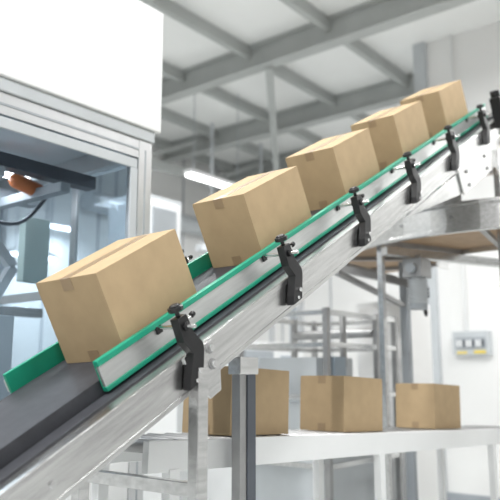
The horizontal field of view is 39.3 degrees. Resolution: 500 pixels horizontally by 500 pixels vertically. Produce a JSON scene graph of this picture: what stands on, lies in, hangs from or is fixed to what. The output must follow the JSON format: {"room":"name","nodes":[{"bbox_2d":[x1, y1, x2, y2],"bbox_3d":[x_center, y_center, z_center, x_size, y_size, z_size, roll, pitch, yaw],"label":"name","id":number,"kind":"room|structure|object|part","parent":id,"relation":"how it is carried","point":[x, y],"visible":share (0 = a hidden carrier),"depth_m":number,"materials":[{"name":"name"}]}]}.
{"room":"factory floor","nodes":[
{"label":"factory floor","id":0,"kind":"room"},
{"bbox_2d":[2,146,226,368],"bbox_3d":[-4.939,0.115,8.491,0.150,5.650,17.000,-8,-13,38],"label":"wall","id":1,"kind":"structure","parent":0,"point":[26,332],"depth_m":11.19,"materials":[{"name":"white paint"}]},
{"bbox_2d":[39,159,218,351],"bbox_3d":[-2.818,0.561,10.994,0.015,5.650,7.020,-8,-13,38],"label":"trim","id":2,"kind":"structure","parent":1,"relation":"attached to","point":[184,159],"depth_m":11.55,"materials":[{"name":"grey paint"}]},
{"bbox_2d":[148,0,499,163],"bbox_3d":[0.214,-3.431,4.974,15.000,0.100,17.000,-8,-13,38],"label":"ceiling","id":3,"kind":"structure","parent":0,"point":[337,70],"depth_m":9.32,"materials":[{"name":"white paint"}]},
{"bbox_2d":[9,206,18,255],"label":"lamp","id":4,"kind":"object","parent":3,"relation":"hanging from","point":[14,251],"depth_m":9.58,"materials":[{"name":"white paint"}]},
{"bbox_2d":[48,197,56,260],"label":"lamp","id":5,"kind":"object","parent":3,"relation":"hanging from","point":[51,257],"depth_m":10.05,"materials":[{"name":"white paint"}]},
{"bbox_2d":[50,198,70,231],"bbox_3d":[-2.828,-1.321,10.676,0.140,2.056,0.500,-8,-13,38],"label":"lamp","id":6,"kind":"object","parent":3,"relation":"hanging from","point":[56,225],"visible":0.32,"depth_m":10.41,"materials":[{"name":"white paint"}]},
{"bbox_2d":[194,94,194,131],"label":"lamp","id":7,"kind":"object","parent":3,"relation":"hanging from","point":[194,94],"depth_m":9.80,"materials":[{"name":"grey metal"}]},
{"bbox_2d":[184,144,233,187],"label":"lamp","id":8,"kind":"object","parent":3,"relation":"hanging from","point":[206,178],"depth_m":9.79,"materials":[{"name":"white paint"}]},
{"bbox_2d":[237,107,237,181],"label":"lamp","id":9,"kind":"object","parent":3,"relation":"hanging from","point":[237,107],"depth_m":10.51,"materials":[{"name":"grey metal"}]},
{"bbox_2d":[139,0,475,183],"bbox_3d":[0.215,-2.855,4.873,13.000,1.070,15.003,-8,-13,38],"label":"roof steelwork","id":10,"kind":"structure","parent":3,"relation":"attached to","point":[323,32],"depth_m":9.69,"materials":[{"name":"grey paint"}]},
{"bbox_2d":[80,167,215,235],"bbox_3d":[0.449,-1.247,11.395,4.960,1.610,4.000,-8,-13,38],"label":"ventilation duct","id":11,"kind":"object","parent":10,"relation":"attached to","point":[93,201],"visible":0.19,"depth_m":11.34,"materials":[{"name":"white metal"}]},
{"bbox_2d":[195,123,261,252],"bbox_3d":[0.136,-0.836,12.221,0.150,2.130,3.000,-8,-13,38],"label":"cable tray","id":12,"kind":"object","parent":10,"relation":"hanging from","point":[199,247],"visible":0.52,"depth_m":11.29,"materials":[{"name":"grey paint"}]},
{"bbox_2d":[256,272,399,376],"bbox_3d":[1.980,0.848,12.608,5.500,5.650,0.150,-8,-13,38],"label":"wall","id":13,"kind":"structure","parent":0,"point":[345,295],"depth_m":12.79,"materials":[{"name":"white paint"}]},
{"bbox_2d":[282,278,332,356],"bbox_3d":[1.921,0.838,12.551,3.320,5.650,0.015,-8,-13,38],"label":"joint","id":14,"kind":"object","parent":13,"relation":"attached to","point":[330,278],"visible":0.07,"depth_m":12.88,"materials":[{"name":"grey paint"}]},
{"bbox_2d":[426,21,499,497],"bbox_3d":[5.603,-0.326,6.013,8.500,5.650,0.150,-8,-13,38],"label":"wall partition","id":15,"kind":"structure","parent":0,"point":[476,52],"depth_m":8.20,"materials":[{"name":"white paint"}]},
{"bbox_2d":[413,42,447,492],"bbox_3d":[2.241,0.135,8.605,0.160,5.650,0.240,-8,-13,38],"label":"trim","id":16,"kind":"structure","parent":15,"relation":"attached to","point":[419,50],"depth_m":8.42,"materials":[{"name":"grey paint"}]},
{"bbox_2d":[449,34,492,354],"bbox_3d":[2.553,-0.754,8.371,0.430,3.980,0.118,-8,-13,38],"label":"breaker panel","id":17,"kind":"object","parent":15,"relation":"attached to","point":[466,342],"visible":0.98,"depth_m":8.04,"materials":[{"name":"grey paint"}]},
{"bbox_2d":[447,492,499,499],"bbox_3d":[5.575,2.382,5.447,8.440,0.120,0.015,-8,-13,38],"label":"baseboard","id":18,"kind":"structure","parent":15,"relation":"attached to","point":[450,496],"depth_m":7.90,"materials":[{"name":"grey paint"}]},
{"bbox_3d":[0.214,2.230,3.966,15.000,0.100,17.000,-8,-13,38],"label":"floor","id":19,"kind":"structure","parent":0,"visible":0},
{"bbox_2d":[0,0,163,499],"bbox_3d":[-1.780,0.302,3.122,1.525,3.400,2.290,-8,-13,38],"label":"enclosure","id":20,"kind":"object","parent":19,"relation":"on","point":[81,80],"visible":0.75,"depth_m":3.50,"materials":[{"name":"metal"}]},
{"bbox_2d":[4,171,37,180],"bbox_3d":[-1.554,-0.470,3.408,0.100,0.060,1.200,-8,-13,38],"label":"lamp","id":21,"kind":"object","parent":20,"relation":"attached to","point":[7,174],"depth_m":3.73,"materials":[{"name":"white paint"}]},
{"bbox_3d":[-0.883,0.114,3.091,0.039,1.320,1.005,-8,-13,38],"label":"door frame","id":22,"kind":"part","parent":20,"relation":"part of","materials":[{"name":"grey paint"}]},
{"bbox_2d":[108,194,180,499],"bbox_3d":[-1.072,1.077,6.989,0.538,3.230,0.550,-8,-13,38],"label":"tall cabinet","id":23,"kind":"object","parent":19,"relation":"on","point":[165,214],"visible":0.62,"depth_m":7.06,"materials":[{"name":"grey paint"}]},
{"bbox_2d":[177,300,304,499],"bbox_3d":[-0.051,1.622,7.881,0.930,2.470,1.355,-8,-13,38],"label":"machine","id":24,"kind":"object","parent":19,"relation":"on","point":[219,480],"visible":0.15,"depth_m":7.35,"materials":[{"name":"white paint"}]},
{"bbox_2d":[228,357,257,499],"bbox_3d":[-0.030,1.156,2.540,0.085,1.515,0.200,-8,-13,38],"label":"post","id":25,"kind":"object","parent":19,"relation":"on","point":[244,370],"visible":0.96,"depth_m":2.61,"materials":[{"name":"metal"}]},
{"bbox_2d":[0,89,499,499],"bbox_3d":[0.149,0.343,3.166,0.996,3.336,4.432,-8,-13,38],"label":"conveyor","id":26,"kind":"object","parent":19,"relation":"on","point":[62,423],"visible":0.73,"depth_m":2.17,"materials":[{"name":"metal"}]},
{"bbox_3d":[0.302,-0.247,3.510,0.022,0.095,3.750,-8,16,38],"label":"guide rail","id":27,"kind":"part","parent":26,"relation":"part of","materials":[{"name":"green plastic"}]},
{"bbox_2d":[36,229,196,363],"bbox_3d":[-0.409,0.142,2.245,0.272,0.440,0.486,-6,-12,32],"label":"cardboard box","id":28,"kind":"object","parent":26,"relation":"on","point":[95,303],"visible":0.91,"depth_m":2.12,"materials":[{"name":"brown cardboard"}]},
{"bbox_2d":[192,166,311,267],"bbox_3d":[0.023,-0.138,2.850,0.260,0.432,0.483,-8,-13,38],"label":"cardboard box","id":29,"kind":"object","parent":26,"relation":"on","point":[241,219],"visible":0.9,"depth_m":2.72,"materials":[{"name":"brown cardboard"}]},
{"bbox_3d":[0.589,-0.297,3.331,0.021,0.094,3.679,-8,16,38],"label":"guide rail","id":30,"kind":"part","parent":26,"relation":"part of","materials":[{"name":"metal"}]},
{"bbox_2d":[285,128,379,210],"bbox_3d":[0.415,-0.390,3.396,0.262,0.433,0.483,-8,-13,37],"label":"cardboard box","id":31,"kind":"object","parent":26,"relation":"on","point":[328,168],"visible":0.9,"depth_m":3.26,"materials":[{"name":"brown cardboard"}]},
{"bbox_2d":[351,101,429,169],"bbox_3d":[0.800,-0.640,3.935,0.260,0.432,0.483,-8,-13,38],"label":"cardboard box","id":32,"kind":"object","parent":26,"relation":"on","point":[395,131],"visible":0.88,"depth_m":3.78,"materials":[{"name":"brown cardboard"}]},
{"bbox_2d":[400,80,467,137],"bbox_3d":[1.189,-0.891,4.479,0.262,0.432,0.483,-8,-13,39],"label":"cardboard box","id":33,"kind":"object","parent":26,"relation":"on","point":[443,105],"visible":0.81,"depth_m":4.32,"materials":[{"name":"brown cardboard"}]},
{"bbox_2d":[91,425,499,499],"bbox_3d":[0.722,1.534,3.858,0.410,1.231,3.921,-8,-13,38],"label":"table","id":34,"kind":"object","parent":19,"relation":"on","point":[166,454],"visible":0.8,"depth_m":3.22,"materials":[{"name":"white paint"}]},
{"bbox_2d":[182,366,288,435],"bbox_3d":[-0.054,0.650,3.020,0.260,0.291,0.414,-8,-13,38],"label":"cardboard box","id":35,"kind":"object","parent":34,"relation":"on","point":[272,386],"visible":0.59,"depth_m":2.94,"materials":[{"name":"brown cardboard"}]},
{"bbox_2d":[300,376,382,431],"bbox_3d":[0.485,0.809,3.684,0.260,0.291,0.414,-8,-13,38],"label":"cardboard box","id":36,"kind":"object","parent":34,"relation":"on","point":[327,403],"visible":1,"depth_m":3.55,"materials":[{"name":"brown cardboard"}]},
{"bbox_2d":[396,383,460,428],"bbox_3d":[1.149,1.003,4.500,0.260,0.291,0.414,-8,-13,38],"label":"cardboard box","id":37,"kind":"object","parent":34,"relation":"on","point":[418,405],"visible":1,"depth_m":4.36,"materials":[{"name":"brown cardboard"}]},
{"bbox_2d":[237,307,403,499],"bbox_3d":[0.537,1.435,5.209,0.800,1.900,1.040,-8,-13,38],"label":"metal rack","id":38,"kind":"object","parent":19,"relation":"on","point":[346,478],"visible":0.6,"depth_m":4.93,"materials":[{"name":"metal"}]},
{"bbox_2d":[356,301,438,499],"bbox_3d":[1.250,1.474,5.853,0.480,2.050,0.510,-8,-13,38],"label":"door","id":39,"kind":"structure","parent":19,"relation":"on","point":[427,474],"depth_m":5.77,"materials":[{"name":"white paint"}]},
{"bbox_2d":[334,186,499,499],"bbox_3d":[1.809,0.887,4.837,2.689,2.850,1.878,-5,-11,28],"label":"conveyor","id":40,"kind":"object","parent":19,"relation":"on","point":[439,235],"visible":0.67,"depth_m":4.81,"materials":[{"name":"silver metal"}]},
{"bbox_3d":[1.209,0.260,4.946,0.172,0.418,0.460,-5,-11,25],"label":"gear motor","id":41,"kind":"part","parent":40,"relation":"part of","materials":[{"name":"metal"}]}
]}

